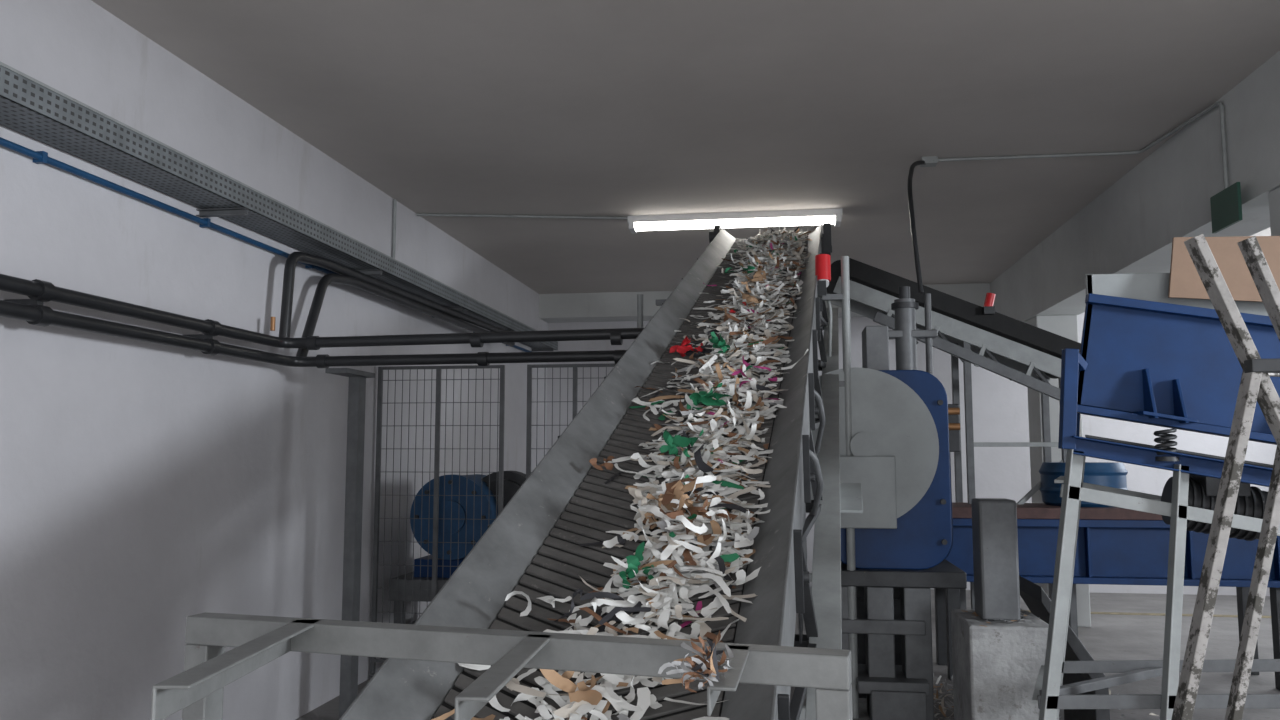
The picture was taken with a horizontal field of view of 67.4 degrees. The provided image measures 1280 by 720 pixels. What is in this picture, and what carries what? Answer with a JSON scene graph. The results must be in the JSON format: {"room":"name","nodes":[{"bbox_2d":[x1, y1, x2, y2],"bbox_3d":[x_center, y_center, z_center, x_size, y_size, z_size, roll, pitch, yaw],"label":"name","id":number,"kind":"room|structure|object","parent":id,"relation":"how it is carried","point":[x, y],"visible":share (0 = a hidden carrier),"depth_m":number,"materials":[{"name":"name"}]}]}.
{"room":"waste facility","nodes":[
{"label":"waste facility","id":0,"kind":"room"},
{"bbox_2d":[0,0,546,719],"bbox_3d":[-2.149,0.251,4.197,0.200,3.200,13.700,-1,-6,8],"label":"wall","id":1,"kind":"structure","parent":0,"point":[146,487],"depth_m":4.27,"materials":[{"name":"paint"}]},
{"bbox_2d":[0,137,530,351],"bbox_3d":[-2.028,-0.646,4.266,0.040,0.040,13.500,-1,-6,8],"label":"conduit","id":2,"kind":"object","parent":1,"relation":"attached to","point":[39,157],"visible":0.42,"depth_m":3.96,"materials":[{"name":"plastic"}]},
{"bbox_2d":[0,62,557,351],"bbox_3d":[-1.955,-0.759,4.088,0.238,0.140,13.150,-1,-6,8],"label":"cable tray","id":3,"kind":"object","parent":1,"relation":"attached to","point":[30,107],"visible":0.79,"depth_m":4.06,"materials":[{"name":"grey paint"}]},
{"bbox_2d":[0,251,643,367],"bbox_3d":[-1.205,-0.468,3.063,2.008,0.657,11.401,-1,-6,8],"label":"black pipework","id":4,"kind":"object","parent":1,"relation":"attached to","point":[32,310],"visible":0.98,"depth_m":4.74,"materials":[{"name":"metal"}]},
{"bbox_2d":[392,199,627,258],"bbox_3d":[-0.957,-0.810,7.061,1.705,0.538,0.399,2,-6,-18],"label":"conduit","id":5,"kind":"object","parent":1,"relation":"attached to","point":[394,200],"visible":0.8,"depth_m":7.09,"materials":[{"name":"grey metal"}]},
{"bbox_2d":[91,0,1279,293],"bbox_3d":[2.023,-1.474,3.754,8.630,0.150,14.100,-1,-6,8],"label":"ceiling","id":6,"kind":"structure","parent":0,"point":[610,108],"depth_m":4.86,"materials":[{"name":"paint"}]},
{"bbox_2d":[628,208,842,233],"bbox_3d":[0.694,-1.028,7.103,1.570,0.100,0.160,-1,-6,8],"label":"fluorescent light","id":7,"kind":"object","parent":6,"relation":"attached to","point":[810,216],"visible":1,"depth_m":7.05,"materials":[{"name":"white plastic"}]},
{"bbox_2d":[907,160,925,292],"bbox_3d":[1.573,-0.774,5.447,0.088,0.885,0.563,-2,-6,21],"label":"power cable","id":8,"kind":"object","parent":6,"relation":"hanging from","point":[921,162],"visible":1,"depth_m":5.26,"materials":[{"name":"black rubber"}]},
{"bbox_2d":[920,102,1228,188],"bbox_3d":[2.281,-0.956,5.230,1.325,0.600,0.900,-1,-6,8],"label":"conduit","id":9,"kind":"object","parent":6,"relation":"attached to","point":[930,161],"depth_m":5.60,"materials":[{"name":"grey metal"}]},
{"bbox_2d":[1210,182,1242,233],"bbox_3d":[2.831,-0.726,4.590,0.070,0.180,0.280,-1,-6,8],"label":"exit sign","id":10,"kind":"object","parent":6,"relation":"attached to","point":[1226,205],"visible":1,"depth_m":4.57,"materials":[{"name":"green plastic"}]},
{"bbox_2d":[539,283,989,322],"bbox_3d":[1.291,-0.614,10.529,4.820,0.270,0.400,-1,-6,8],"label":"ceiling beam","id":11,"kind":"structure","parent":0,"point":[605,306],"depth_m":10.57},
{"bbox_2d":[296,587,1279,719],"bbox_3d":[2.023,1.834,3.438,8.630,0.104,14.100,-1,-6,8],"label":"floor","id":12,"kind":"structure","parent":0,"point":[1109,637],"depth_m":7.26,"materials":[{"name":"concrete"}]},
{"bbox_2d":[325,368,374,718],"bbox_3d":[-1.545,0.997,5.084,0.180,1.885,0.360,-1,-6,8],"label":"steel post","id":13,"kind":"object","parent":12,"relation":"on","point":[354,456],"visible":0.97,"depth_m":5.18,"materials":[{"name":"grey metal"}]},
{"bbox_2d":[389,470,525,623],"bbox_3d":[-1.129,1.428,6.626,0.930,1.320,0.800,-1,-6,8],"label":"machine","id":14,"kind":"object","parent":12,"relation":"on","point":[513,480],"visible":0.45,"depth_m":6.36,"materials":[{"name":"metal"}]},
{"bbox_2d":[151,612,852,719],"bbox_3d":[-0.254,0.993,1.308,1.162,1.173,0.530,-1,-6,8],"label":"support frame","id":15,"kind":"object","parent":12,"relation":"on","point":[258,640],"visible":0.98,"depth_m":1.41,"materials":[{"name":"grey paint"}]},
{"bbox_2d":[658,630,733,691],"bbox_3d":[0.075,0.366,1.220,0.088,0.056,0.238,-1,-6,8],"label":"clump","id":16,"kind":"object","parent":15,"relation":"on","point":[699,666],"visible":1,"depth_m":1.17,"materials":[{"name":"white paper"}]},
{"bbox_2d":[370,294,642,678],"bbox_3d":[-0.852,0.814,6.137,1.763,2.450,0.040,-1,-6,8],"label":"fence","id":17,"kind":"object","parent":12,"relation":"on","point":[373,660],"visible":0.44,"depth_m":6.19,"materials":[{"name":"grey metal"}]},
{"bbox_2d":[339,223,862,719],"bbox_3d":[0.274,0.252,3.519,1.049,3.070,6.863,-1,-6,12],"label":"conveyor","id":18,"kind":"object","parent":12,"relation":"on","point":[532,547],"visible":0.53,"depth_m":2.53,"materials":[{"name":"metal"}]},
{"bbox_2d":[431,225,814,719],"bbox_3d":[0.314,0.050,3.585,0.718,2.633,6.735,-1,-6,13],"label":"shredded waste","id":19,"kind":"object","parent":18,"relation":"on","point":[691,499],"visible":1,"depth_m":2.44,"materials":[{"name":"white paper"}]},
{"bbox_2d":[815,254,830,295],"bbox_3d":[0.954,-0.435,5.010,0.081,0.217,0.143,-1,-6,8],"label":"warning light","id":20,"kind":"object","parent":18,"relation":"on","point":[822,261],"visible":0.96,"depth_m":4.96,"materials":[{"name":"plastic"}]},
{"bbox_2d":[810,286,966,719],"bbox_3d":[1.244,0.784,5.250,0.980,2.340,1.150,-1,-6,8],"label":"machine","id":21,"kind":"object","parent":12,"relation":"on","point":[905,429],"visible":0.75,"depth_m":4.83,"materials":[{"name":"paint"}]},
{"bbox_2d":[826,258,1080,636],"bbox_3d":[2.210,0.693,6.753,1.720,2.808,0.550,-1,-6,8],"label":"conveyor","id":22,"kind":"object","parent":12,"relation":"on","point":[1020,352],"visible":0.62,"depth_m":6.58,"materials":[{"name":"grey metal"}]},
{"bbox_2d":[982,293,995,314],"bbox_3d":[2.374,-0.384,6.522,0.084,0.147,0.060,-1,-6,8],"label":"warning light","id":23,"kind":"object","parent":22,"relation":"attached to","point":[988,308],"visible":1,"depth_m":6.50,"materials":[{"name":"plastic"}]},
{"bbox_2d":[951,498,1048,719],"bbox_3d":[1.595,1.240,4.242,0.350,1.240,0.450,-1,-6,8],"label":"concrete pillar","id":24,"kind":"structure","parent":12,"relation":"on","point":[996,666],"depth_m":4.13,"materials":[{"name":"grey concrete"}]},
{"bbox_2d":[933,608,1158,719],"bbox_3d":[1.875,1.599,5.396,1.850,0.729,2.555,2,-6,-19],"label":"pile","id":25,"kind":"object","parent":12,"relation":"on","point":[942,708],"visible":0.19,"depth_m":5.30,"materials":[{"name":"grey paper"}]},
{"bbox_2d":[1025,315,1090,626],"bbox_3d":[3.610,0.937,8.317,0.340,2.620,0.400,-1,-6,8],"label":"concrete column","id":26,"kind":"structure","parent":12,"relation":"on","point":[1066,326],"depth_m":8.22,"materials":[{"name":"paint"}]},
{"bbox_2d":[1019,576,1109,719],"bbox_3d":[1.968,1.451,4.497,0.270,0.828,0.500,-1,-6,8],"label":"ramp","id":27,"kind":"object","parent":12,"relation":"on","point":[1033,595],"visible":0.46,"depth_m":4.36,"materials":[{"name":"black metal"}]},
{"bbox_2d":[934,502,1279,689],"bbox_3d":[2.995,1.502,6.246,2.100,1.100,0.650,-1,-6,8],"label":"conveyor","id":28,"kind":"object","parent":12,"relation":"on","point":[1116,545],"visible":0.42,"depth_m":6.03,"materials":[{"name":"metal"}]},
{"bbox_2d":[1039,462,1127,506],"bbox_3d":[2.929,0.819,6.346,0.540,0.280,0.540,-1,-6,8],"label":"drum","id":29,"kind":"object","parent":28,"relation":"on","point":[1109,474],"visible":0.57,"depth_m":6.16,"materials":[{"name":"paint"}]},
{"bbox_2d":[1032,273,1279,719],"bbox_3d":[1.967,0.746,3.420,1.375,2.082,0.655,-1,-6,8],"label":"machine","id":30,"kind":"object","parent":12,"relation":"on","point":[1147,356],"visible":0.91,"depth_m":3.26,"materials":[{"name":"paint"}]},
{"bbox_2d":[1168,236,1279,301],"bbox_3d":[2.104,-0.301,3.261,0.600,0.260,0.052,-1,-6,8],"label":"cardboard sheet","id":31,"kind":"object","parent":30,"relation":"on","point":[1185,281],"visible":0.67,"depth_m":3.27,"materials":[{"name":"beige cardboard"}]},
{"bbox_2d":[1171,234,1279,719],"bbox_3d":[1.664,0.663,2.305,1.348,2.027,0.428,0,-5,3],"label":"ladder","id":32,"kind":"object","parent":12,"relation":"on","point":[1256,385],"visible":1,"depth_m":2.22,"materials":[{"name":"metal"}]},
{"bbox_2d":[1268,187,1279,235],"bbox_3d":[2.975,0.521,3.967,0.340,2.620,0.470,-1,-6,8],"label":"concrete column","id":33,"kind":"structure","parent":12,"relation":"on","point":[1274,196],"depth_m":4.28,"materials":[{"name":"paint"}]},
{"bbox_2d":[546,312,1276,595],"bbox_3d":[3.021,0.849,10.441,8.630,3.200,0.200,-1,-6,8],"label":"wall","id":34,"kind":"structure","parent":0,"point":[1000,404],"depth_m":10.23,"materials":[{"name":"paint"}]},
{"bbox_2d":[990,51,1279,321],"bbox_3d":[2.899,-1.123,3.593,0.360,0.580,13.700,-1,-6,8],"label":"ceiling beam","id":35,"kind":"structure","parent":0,"point":[1131,226],"depth_m":5.52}
]}

